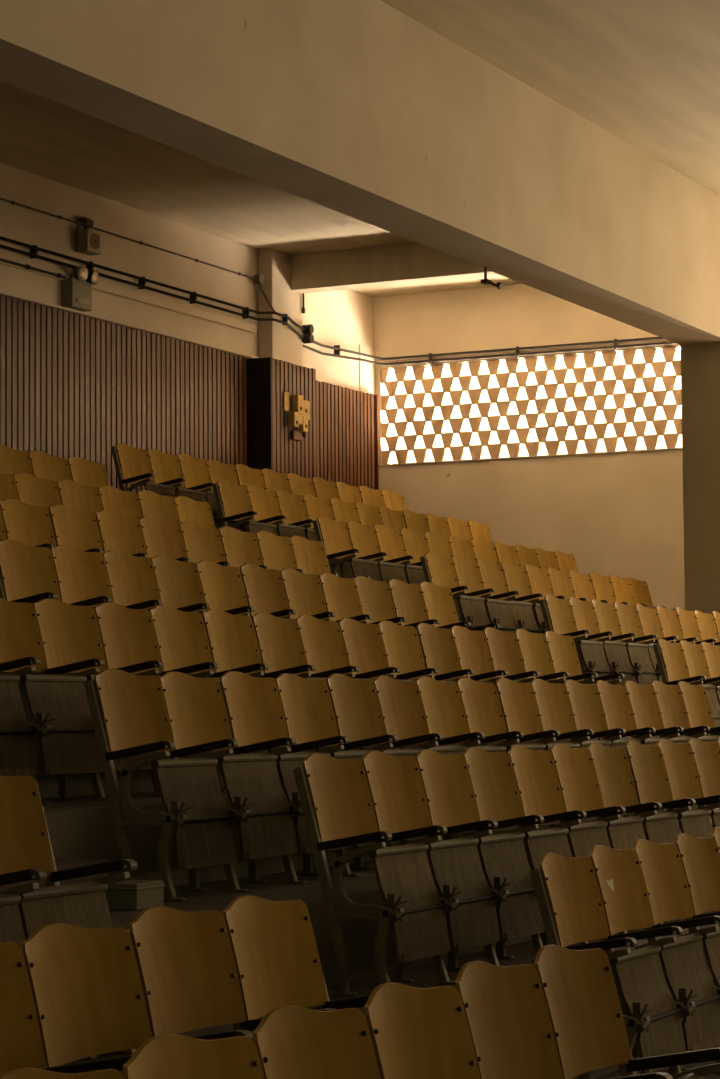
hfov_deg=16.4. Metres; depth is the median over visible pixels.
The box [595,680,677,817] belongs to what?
chair
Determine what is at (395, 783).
chair
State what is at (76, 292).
emergency light
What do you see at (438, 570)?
chair
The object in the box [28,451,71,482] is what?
chair
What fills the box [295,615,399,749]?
chair
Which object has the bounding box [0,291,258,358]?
trim
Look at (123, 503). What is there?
chair
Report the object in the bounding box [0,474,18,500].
chair
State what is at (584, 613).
chair
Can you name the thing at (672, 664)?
chair
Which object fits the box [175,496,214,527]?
chair
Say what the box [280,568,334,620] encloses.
chair
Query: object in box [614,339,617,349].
clamp
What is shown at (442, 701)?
chair
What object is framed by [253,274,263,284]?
junction box
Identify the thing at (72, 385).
panel
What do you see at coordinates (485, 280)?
bracket
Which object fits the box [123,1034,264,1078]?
chair
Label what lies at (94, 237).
grille
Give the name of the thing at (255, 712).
chair
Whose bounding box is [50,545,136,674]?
chair
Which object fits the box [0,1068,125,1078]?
chair
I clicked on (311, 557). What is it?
chair
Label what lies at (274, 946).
chair
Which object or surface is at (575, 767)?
chair
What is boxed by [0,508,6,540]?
chair
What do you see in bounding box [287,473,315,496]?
chair
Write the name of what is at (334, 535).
chair
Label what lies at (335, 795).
chair
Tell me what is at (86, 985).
chair
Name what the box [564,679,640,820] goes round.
chair
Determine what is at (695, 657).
chair
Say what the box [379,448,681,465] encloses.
trim
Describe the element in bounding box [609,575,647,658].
chair
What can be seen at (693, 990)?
chair
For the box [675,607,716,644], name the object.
chair
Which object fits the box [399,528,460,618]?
chair
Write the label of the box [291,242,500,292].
ceiling beam
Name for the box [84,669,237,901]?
chair
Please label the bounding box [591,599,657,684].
chair
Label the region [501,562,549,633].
chair
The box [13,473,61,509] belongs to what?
chair
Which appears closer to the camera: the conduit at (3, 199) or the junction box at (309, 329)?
the conduit at (3, 199)
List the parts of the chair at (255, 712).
backrest, armrest, frame, seat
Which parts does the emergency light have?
plate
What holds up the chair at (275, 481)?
on the floor
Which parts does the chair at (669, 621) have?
backrest, armrest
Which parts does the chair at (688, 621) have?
backrest, armrest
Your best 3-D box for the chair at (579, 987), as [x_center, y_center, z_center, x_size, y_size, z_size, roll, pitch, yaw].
[0.745,1.579,6.785,0.492,0.933,0.561,-2,-4,26]
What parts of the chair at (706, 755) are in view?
backrest, armrest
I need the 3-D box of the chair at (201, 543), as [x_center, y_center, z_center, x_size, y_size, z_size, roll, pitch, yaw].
[-0.918,0.337,16.594,0.496,0.931,0.537,-2,-4,26]
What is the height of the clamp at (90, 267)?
0.120 m
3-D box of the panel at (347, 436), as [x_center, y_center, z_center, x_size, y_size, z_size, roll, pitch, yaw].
[-0.258,-0.606,28.445,0.110,2.299,1.950,-2,-4,26]
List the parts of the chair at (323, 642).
backrest, armrest, frame, seat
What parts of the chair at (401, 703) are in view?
backrest, frame, armrest, seat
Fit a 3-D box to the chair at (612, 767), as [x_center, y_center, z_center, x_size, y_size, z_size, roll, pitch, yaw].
[1.426,1.500,12.720,0.500,0.931,0.536,-2,-4,26]
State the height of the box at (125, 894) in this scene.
0.100 m
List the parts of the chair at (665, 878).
backrest, frame, armrest, seat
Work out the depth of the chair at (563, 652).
17.34 m
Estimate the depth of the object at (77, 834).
10.45 m
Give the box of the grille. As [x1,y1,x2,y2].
[90,233,99,249]
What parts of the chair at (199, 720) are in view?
backrest, armrest, frame, seat, pivot rod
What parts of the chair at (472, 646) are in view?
backrest, armrest, frame, seat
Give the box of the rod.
[302,293,304,312]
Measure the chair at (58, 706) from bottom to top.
0.929 m
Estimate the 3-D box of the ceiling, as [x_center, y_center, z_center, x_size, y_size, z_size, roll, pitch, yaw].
[3.140,-4.307,11.987,21.600,0.400,29.740,-2,-4,26]
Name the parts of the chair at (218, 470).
backrest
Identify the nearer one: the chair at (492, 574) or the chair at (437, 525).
the chair at (492, 574)
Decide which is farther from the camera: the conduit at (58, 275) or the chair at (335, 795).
the conduit at (58, 275)
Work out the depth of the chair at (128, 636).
12.16 m
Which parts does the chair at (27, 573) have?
frame, backrest, armrest, seat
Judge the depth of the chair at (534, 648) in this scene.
16.86 m
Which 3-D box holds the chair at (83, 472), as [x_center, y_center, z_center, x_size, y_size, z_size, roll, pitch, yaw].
[-1.937,-0.175,19.007,0.486,0.931,0.561,-2,-4,26]
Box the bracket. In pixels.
[481,267,502,289]
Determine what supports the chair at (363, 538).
on the floor
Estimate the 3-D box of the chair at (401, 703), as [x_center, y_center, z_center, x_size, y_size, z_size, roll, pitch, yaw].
[0.338,1.150,12.617,0.491,0.931,0.536,-2,-4,26]
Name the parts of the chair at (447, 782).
backrest, armrest, frame, seat, pivot rod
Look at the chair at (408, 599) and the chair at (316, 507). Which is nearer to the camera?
the chair at (408, 599)
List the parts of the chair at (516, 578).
backrest, armrest, frame, seat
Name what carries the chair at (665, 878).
on the floor
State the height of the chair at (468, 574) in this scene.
0.932 m
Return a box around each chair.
[0,444,33,475]
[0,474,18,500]
[0,499,56,548]
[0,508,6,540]
[0,539,97,717]
[0,598,103,804]
[0,674,37,775]
[0,776,136,1059]
[0,893,24,948]
[0,942,45,1073]
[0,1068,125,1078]
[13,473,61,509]
[22,923,151,1072]
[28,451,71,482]
[33,598,161,799]
[49,504,103,553]
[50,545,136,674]
[57,480,102,536]
[67,457,108,487]
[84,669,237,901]
[94,602,217,795]
[95,510,147,556]
[98,486,142,518]
[102,550,194,675]
[111,443,175,497]
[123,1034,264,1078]
[129,906,253,1040]
[137,490,180,523]
[139,517,190,561]
[147,449,205,501]
[149,605,266,792]
[150,555,209,614]
[159,671,296,891]
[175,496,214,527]
[177,454,241,530]
[179,522,230,565]
[196,560,254,616]
[202,609,313,763]
[206,459,248,531]
[212,480,276,534]
[218,526,268,569]
[220,671,348,883]
[223,895,378,1068]
[234,464,278,535]
[240,563,295,618]
[247,485,305,537]
[252,612,359,785]
[253,1005,380,1078]
[255,531,303,572]
[261,468,306,538]
[275,490,341,577]
[275,673,395,876]
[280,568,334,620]
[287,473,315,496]
[290,535,369,578]
[293,753,449,996]
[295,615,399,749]
[303,494,353,577]
[312,477,339,500]
[313,516,380,580]
[319,572,374,678]
[326,674,441,868]
[329,498,380,578]
[336,482,361,502]
[338,618,422,748]
[346,521,407,583]
[353,576,423,679]
[355,502,405,575]
[359,486,384,506]
[362,751,499,984]
[364,982,479,1078]
[373,524,425,583]
[373,676,472,844]
[378,620,463,748]
[379,506,405,528]
[381,489,406,511]
[388,579,450,679]
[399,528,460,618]
[402,509,429,532]
[415,676,517,839]
[415,749,544,970]
[416,623,501,745]
[419,582,499,681]
[420,552,490,628]
[424,532,461,621]
[425,513,450,536]
[447,517,471,539]
[449,535,476,560]
[451,555,517,632]
[451,626,537,743]
[455,961,562,1078]
[456,677,559,829]
[463,747,571,958]
[468,520,494,547]
[471,539,498,563]
[476,559,541,632]
[483,627,568,742]
[494,542,520,565]
[496,678,596,826]
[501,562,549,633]
[508,746,610,945]
[515,544,540,567]
[515,629,597,739]
[524,564,565,626]
[530,853,685,1078]
[531,679,627,821]
[534,944,719,1078]
[535,547,559,570]
[539,595,612,683]
[544,631,624,740]
[547,567,595,666]
[550,744,645,933]
[554,550,578,572]
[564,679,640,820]
[568,570,627,665]
[568,597,635,684]
[587,743,679,929]
[589,572,639,667]
[590,845,719,1074]
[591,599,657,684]
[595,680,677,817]
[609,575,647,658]
[613,601,662,682]
[624,681,709,828]
[625,741,712,921]
[628,577,682,609]
[633,839,719,1073]
[635,604,678,643]
[651,681,719,822]
[653,639,719,735]
[655,606,715,691]
[657,739,719,913]
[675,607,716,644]
[675,833,719,985]
[678,681,719,735]
[680,640,719,704]
[688,738,719,827]
[694,610,719,644]
[701,642,719,683]
[712,611,719,640]
[712,827,719,851]
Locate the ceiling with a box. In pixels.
[0,0,719,296]
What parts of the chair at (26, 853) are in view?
armrest, frame, backrest, seat, armrest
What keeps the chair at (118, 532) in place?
on the floor
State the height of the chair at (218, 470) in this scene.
0.930 m
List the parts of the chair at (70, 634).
backrest, armrest, frame, seat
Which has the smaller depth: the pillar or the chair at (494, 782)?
the chair at (494, 782)
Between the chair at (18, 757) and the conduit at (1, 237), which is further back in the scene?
the conduit at (1, 237)
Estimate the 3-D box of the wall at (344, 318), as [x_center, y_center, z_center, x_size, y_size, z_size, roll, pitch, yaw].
[-4.394,0.015,20.454,0.300,7.140,20.740,-2,-4,26]
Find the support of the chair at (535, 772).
on the floor
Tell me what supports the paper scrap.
on the chair at (693, 990)
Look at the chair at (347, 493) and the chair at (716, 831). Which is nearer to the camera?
the chair at (716, 831)
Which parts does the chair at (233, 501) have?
frame, backrest, armrest, seat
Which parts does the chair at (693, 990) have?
backrest, armrest, frame, seat, pivot rod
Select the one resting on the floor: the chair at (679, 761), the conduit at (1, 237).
the chair at (679, 761)
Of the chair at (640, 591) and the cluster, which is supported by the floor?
the chair at (640, 591)
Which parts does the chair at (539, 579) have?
frame, backrest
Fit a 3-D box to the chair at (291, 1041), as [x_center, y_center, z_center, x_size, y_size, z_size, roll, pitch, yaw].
[0.050,1.488,5.378,0.497,0.934,0.536,-2,-4,26]
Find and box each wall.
[0,163,373,390]
[359,344,374,394]
[374,284,684,609]
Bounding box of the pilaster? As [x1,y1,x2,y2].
[258,248,302,365]
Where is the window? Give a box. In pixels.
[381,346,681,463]
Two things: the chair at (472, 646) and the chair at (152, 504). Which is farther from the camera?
the chair at (152, 504)
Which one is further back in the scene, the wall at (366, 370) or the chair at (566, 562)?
the wall at (366, 370)
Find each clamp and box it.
[30,245,37,258]
[86,261,93,269]
[138,277,145,288]
[190,292,196,303]
[242,307,249,318]
[282,314,287,324]
[334,345,340,355]
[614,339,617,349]
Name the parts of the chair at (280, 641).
backrest, armrest, frame, seat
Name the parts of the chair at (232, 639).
frame, backrest, armrest, seat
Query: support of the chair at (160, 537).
on the floor
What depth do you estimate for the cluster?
26.94 m
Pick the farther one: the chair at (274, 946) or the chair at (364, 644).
the chair at (364, 644)
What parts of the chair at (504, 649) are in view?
backrest, frame, armrest, seat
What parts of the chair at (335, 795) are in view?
backrest, frame, armrest, seat, pivot rod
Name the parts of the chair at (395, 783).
backrest, armrest, frame, seat, pivot rod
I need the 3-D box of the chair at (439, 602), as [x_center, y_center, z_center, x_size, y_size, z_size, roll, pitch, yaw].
[0.696,0.759,17.599,0.496,0.936,0.561,-2,-4,26]
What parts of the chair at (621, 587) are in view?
backrest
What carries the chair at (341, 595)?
on the floor
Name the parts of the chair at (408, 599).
backrest, armrest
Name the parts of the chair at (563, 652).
backrest, frame, armrest, frame, armrest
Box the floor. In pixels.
[20,718,719,1078]
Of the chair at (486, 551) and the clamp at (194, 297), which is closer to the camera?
the chair at (486, 551)
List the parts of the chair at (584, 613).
backrest, frame, armrest, seat, pivot rod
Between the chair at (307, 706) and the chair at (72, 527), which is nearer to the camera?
the chair at (307, 706)
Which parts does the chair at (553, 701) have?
backrest, frame, armrest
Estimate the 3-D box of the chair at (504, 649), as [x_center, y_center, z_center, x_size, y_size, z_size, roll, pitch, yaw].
[1.071,1.030,16.221,0.495,0.934,0.535,-2,-4,26]
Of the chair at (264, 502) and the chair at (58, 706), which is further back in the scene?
the chair at (264, 502)
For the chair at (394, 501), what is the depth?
26.24 m
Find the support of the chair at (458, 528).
on the floor
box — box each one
[105,880,164,909]
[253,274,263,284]
[302,324,313,343]
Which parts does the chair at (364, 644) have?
backrest, armrest, seat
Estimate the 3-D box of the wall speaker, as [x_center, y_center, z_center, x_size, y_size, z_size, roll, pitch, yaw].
[-2.591,-2.898,23.851,0.163,0.343,0.240,-2,-4,26]
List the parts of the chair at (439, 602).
backrest, armrest, armrest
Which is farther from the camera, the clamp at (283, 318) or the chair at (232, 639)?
the clamp at (283, 318)
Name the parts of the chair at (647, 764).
backrest, armrest, seat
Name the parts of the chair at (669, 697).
backrest, armrest, frame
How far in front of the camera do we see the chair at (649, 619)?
21.70 m
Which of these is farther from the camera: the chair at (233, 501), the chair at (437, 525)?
the chair at (437, 525)
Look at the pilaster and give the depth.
27.07 m
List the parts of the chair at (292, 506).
backrest, armrest, seat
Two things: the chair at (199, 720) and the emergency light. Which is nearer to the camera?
the chair at (199, 720)
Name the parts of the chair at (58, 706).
armrest, backrest, frame, seat, pivot rod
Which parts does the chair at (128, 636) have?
backrest, armrest, frame, seat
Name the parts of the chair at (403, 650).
backrest, armrest, seat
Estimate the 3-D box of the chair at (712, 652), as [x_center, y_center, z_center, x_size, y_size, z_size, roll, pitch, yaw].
[3.010,1.284,20.146,0.494,0.931,0.534,-2,-4,26]
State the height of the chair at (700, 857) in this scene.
0.932 m
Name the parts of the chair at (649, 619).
backrest, armrest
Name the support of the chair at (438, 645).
on the floor
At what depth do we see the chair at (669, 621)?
22.18 m
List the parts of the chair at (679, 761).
backrest, frame, armrest, seat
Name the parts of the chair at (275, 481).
backrest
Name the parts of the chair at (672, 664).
backrest, armrest, seat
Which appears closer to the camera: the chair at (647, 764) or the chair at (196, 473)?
the chair at (647, 764)
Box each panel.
[0,295,246,531]
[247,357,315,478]
[316,380,378,489]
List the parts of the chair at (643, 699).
backrest, frame, armrest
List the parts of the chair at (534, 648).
backrest, frame, armrest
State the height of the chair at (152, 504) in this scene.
0.938 m
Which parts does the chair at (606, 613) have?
backrest, frame, armrest, seat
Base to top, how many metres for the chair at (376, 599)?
0.932 m
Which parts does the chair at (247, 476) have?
backrest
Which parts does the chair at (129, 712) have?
backrest, frame, armrest, seat, pivot rod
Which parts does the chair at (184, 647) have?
backrest, armrest, frame, seat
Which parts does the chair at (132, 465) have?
frame, backrest, armrest, seat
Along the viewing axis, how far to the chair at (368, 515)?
23.58 m
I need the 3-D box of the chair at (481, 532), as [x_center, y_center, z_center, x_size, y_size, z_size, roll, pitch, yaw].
[1.379,0.257,25.727,0.489,0.934,0.561,-2,-4,26]
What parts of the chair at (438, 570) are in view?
backrest, frame, armrest, seat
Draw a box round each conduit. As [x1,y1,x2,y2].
[0,197,275,311]
[0,236,663,359]
[0,244,676,365]
[0,258,65,278]
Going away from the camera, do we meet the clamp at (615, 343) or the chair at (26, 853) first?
the chair at (26, 853)
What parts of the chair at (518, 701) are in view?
backrest, frame, armrest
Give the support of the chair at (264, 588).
on the floor
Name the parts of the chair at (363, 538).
backrest, armrest, frame, seat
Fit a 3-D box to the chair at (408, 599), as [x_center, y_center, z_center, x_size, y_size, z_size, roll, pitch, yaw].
[0.463,0.729,17.121,0.494,0.934,0.536,-2,-4,26]
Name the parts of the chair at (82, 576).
backrest, armrest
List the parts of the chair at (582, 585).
backrest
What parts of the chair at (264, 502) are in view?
backrest, armrest, frame, seat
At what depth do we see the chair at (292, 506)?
22.10 m
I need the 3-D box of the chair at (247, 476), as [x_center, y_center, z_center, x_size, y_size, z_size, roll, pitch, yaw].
[-0.889,-0.248,23.250,0.495,0.934,0.538,-2,-4,26]
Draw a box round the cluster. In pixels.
[283,392,309,440]
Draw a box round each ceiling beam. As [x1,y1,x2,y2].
[0,0,719,344]
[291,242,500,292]
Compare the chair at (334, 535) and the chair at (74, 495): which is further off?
the chair at (334, 535)
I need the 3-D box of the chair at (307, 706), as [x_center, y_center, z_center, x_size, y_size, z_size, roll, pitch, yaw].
[-0.122,1.089,11.688,0.493,0.932,0.537,-2,-4,26]
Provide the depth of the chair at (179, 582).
14.49 m
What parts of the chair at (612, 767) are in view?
backrest, armrest, frame, seat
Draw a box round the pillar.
[681,342,719,613]
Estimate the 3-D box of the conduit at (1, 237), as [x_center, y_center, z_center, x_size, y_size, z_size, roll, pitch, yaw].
[-1.305,-2.752,21.158,4.760,0.188,16.410,-2,-4,26]
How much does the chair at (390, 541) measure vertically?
0.936 m
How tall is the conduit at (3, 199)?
0.381 m
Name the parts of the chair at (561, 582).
backrest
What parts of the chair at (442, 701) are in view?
backrest, frame, armrest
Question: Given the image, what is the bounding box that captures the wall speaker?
[77,217,100,255]
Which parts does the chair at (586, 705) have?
backrest, frame, armrest, seat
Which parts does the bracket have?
stem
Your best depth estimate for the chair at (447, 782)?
10.85 m
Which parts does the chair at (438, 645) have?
backrest, frame, armrest, seat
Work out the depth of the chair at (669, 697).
16.51 m
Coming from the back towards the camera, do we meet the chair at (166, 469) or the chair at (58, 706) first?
the chair at (166, 469)
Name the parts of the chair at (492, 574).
backrest, frame, armrest, seat, pivot rod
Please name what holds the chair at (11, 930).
on the floor
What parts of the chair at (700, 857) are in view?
backrest, frame, armrest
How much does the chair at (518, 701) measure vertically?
0.932 m
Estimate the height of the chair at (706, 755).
0.934 m
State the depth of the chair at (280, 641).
13.57 m
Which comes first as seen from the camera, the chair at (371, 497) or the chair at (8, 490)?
the chair at (8, 490)
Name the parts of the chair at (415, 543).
backrest, armrest, seat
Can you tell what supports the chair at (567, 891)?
on the floor
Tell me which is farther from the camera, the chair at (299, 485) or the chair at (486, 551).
the chair at (299, 485)
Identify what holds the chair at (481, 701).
on the floor
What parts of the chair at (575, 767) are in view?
backrest, armrest, frame, seat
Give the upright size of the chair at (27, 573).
0.936 m
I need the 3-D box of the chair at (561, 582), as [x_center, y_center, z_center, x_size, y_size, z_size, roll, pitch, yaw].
[1.940,0.709,22.380,0.494,0.934,0.534,-2,-4,26]
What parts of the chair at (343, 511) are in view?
backrest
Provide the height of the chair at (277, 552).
0.933 m
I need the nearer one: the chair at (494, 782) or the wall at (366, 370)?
the chair at (494, 782)
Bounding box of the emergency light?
[61,267,98,311]
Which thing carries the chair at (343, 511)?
on the floor
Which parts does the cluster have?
plate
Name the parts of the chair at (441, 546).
backrest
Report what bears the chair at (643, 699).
on the floor
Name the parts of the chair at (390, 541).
backrest, frame, armrest, seat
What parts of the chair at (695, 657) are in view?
backrest, armrest, seat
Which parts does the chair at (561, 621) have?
backrest, frame, armrest, seat, pivot rod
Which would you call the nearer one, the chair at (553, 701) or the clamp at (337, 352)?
the chair at (553, 701)
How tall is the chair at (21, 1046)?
0.935 m
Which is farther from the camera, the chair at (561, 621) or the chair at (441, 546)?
the chair at (441, 546)
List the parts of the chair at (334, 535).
backrest, frame, armrest, seat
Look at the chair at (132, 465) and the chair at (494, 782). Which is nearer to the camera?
the chair at (494, 782)
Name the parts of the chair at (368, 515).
backrest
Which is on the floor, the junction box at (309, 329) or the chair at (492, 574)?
the chair at (492, 574)
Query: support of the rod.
attached to the pilaster
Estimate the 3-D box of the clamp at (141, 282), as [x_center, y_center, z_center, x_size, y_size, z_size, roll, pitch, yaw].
[-2.159,-2.540,24.752,0.076,0.120,0.028,-2,-4,26]
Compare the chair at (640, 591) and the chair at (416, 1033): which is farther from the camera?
the chair at (640, 591)
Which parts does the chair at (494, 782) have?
backrest, armrest, frame, seat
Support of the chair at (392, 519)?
on the floor
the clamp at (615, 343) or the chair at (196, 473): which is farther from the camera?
the clamp at (615, 343)
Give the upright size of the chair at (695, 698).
0.936 m
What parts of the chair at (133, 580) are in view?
backrest, armrest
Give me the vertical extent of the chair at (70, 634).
0.931 m
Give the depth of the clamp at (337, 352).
28.57 m
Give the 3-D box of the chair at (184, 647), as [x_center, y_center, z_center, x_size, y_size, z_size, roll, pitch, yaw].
[-0.769,0.790,12.498,0.500,0.935,0.534,-2,-4,26]
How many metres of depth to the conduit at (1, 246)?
27.97 m
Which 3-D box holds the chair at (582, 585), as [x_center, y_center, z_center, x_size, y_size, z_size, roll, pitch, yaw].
[2.169,0.739,22.847,0.496,0.934,0.537,-2,-4,26]
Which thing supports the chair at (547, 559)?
on the floor
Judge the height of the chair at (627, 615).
0.935 m
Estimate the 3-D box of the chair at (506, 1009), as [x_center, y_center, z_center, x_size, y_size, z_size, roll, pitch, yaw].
[0.511,1.547,6.309,0.493,0.936,0.536,-2,-4,26]
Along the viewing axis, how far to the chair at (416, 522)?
24.51 m
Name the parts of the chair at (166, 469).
backrest, frame, armrest, seat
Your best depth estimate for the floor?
10.51 m
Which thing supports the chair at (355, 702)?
on the floor
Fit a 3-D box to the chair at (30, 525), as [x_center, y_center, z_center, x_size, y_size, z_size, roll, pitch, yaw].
[-1.839,0.216,14.734,0.500,0.934,0.539,-2,-4,26]
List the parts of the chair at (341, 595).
backrest, armrest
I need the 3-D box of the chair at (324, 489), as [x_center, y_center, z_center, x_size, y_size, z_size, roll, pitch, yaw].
[-0.199,-0.160,24.644,0.490,0.938,0.534,-2,-4,26]
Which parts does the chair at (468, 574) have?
backrest, frame, armrest, seat, pivot rod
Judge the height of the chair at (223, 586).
0.931 m
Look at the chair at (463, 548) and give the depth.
23.04 m
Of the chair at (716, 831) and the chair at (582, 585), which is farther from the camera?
the chair at (582, 585)
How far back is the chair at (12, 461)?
18.28 m
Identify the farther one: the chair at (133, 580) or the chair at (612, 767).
the chair at (133, 580)
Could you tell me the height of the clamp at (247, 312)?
0.120 m
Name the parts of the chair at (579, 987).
backrest, armrest, frame, armrest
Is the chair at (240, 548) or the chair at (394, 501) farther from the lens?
the chair at (394, 501)
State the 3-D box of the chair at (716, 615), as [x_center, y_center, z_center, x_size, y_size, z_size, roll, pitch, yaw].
[3.551,1.131,23.373,0.491,0.935,0.536,-2,-4,26]
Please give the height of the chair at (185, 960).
0.938 m
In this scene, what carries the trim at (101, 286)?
attached to the wall at (344, 318)
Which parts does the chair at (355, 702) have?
backrest, frame, armrest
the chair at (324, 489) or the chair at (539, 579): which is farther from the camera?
the chair at (324, 489)
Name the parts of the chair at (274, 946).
frame, backrest, armrest, frame, armrest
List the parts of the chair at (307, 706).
backrest, armrest, frame, seat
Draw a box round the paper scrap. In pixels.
[607,878,613,892]
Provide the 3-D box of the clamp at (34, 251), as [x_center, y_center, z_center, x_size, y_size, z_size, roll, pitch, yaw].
[-3.007,-2.651,23.034,0.076,0.120,0.028,-2,-4,26]
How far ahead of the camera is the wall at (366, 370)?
29.38 m
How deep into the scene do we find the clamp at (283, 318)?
27.13 m
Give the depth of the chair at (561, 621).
19.66 m
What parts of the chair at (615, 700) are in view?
backrest, frame, armrest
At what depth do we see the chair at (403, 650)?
14.99 m
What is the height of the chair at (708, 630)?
0.930 m
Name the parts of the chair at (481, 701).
backrest, frame, armrest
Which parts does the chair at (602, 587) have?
backrest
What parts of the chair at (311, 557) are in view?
backrest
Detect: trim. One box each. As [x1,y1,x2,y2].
[0,253,255,332]
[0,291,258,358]
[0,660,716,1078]
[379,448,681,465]
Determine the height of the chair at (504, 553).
0.932 m
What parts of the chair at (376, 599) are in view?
backrest, armrest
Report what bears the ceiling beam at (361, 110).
attached to the ceiling
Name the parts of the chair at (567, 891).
backrest, frame, armrest, seat, pivot rod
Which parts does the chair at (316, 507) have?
backrest, seat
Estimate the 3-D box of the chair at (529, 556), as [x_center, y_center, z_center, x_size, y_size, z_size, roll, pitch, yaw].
[1.767,0.507,24.217,0.490,0.936,0.537,-2,-4,26]
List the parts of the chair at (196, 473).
backrest, armrest, frame, seat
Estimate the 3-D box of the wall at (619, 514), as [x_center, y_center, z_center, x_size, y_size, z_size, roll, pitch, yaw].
[9.810,0.198,24.847,21.300,7.140,0.300,-2,-4,26]
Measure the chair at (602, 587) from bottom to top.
0.936 m
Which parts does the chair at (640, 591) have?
backrest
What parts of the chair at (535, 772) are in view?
backrest, armrest, frame, seat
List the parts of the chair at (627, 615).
backrest, frame, armrest, seat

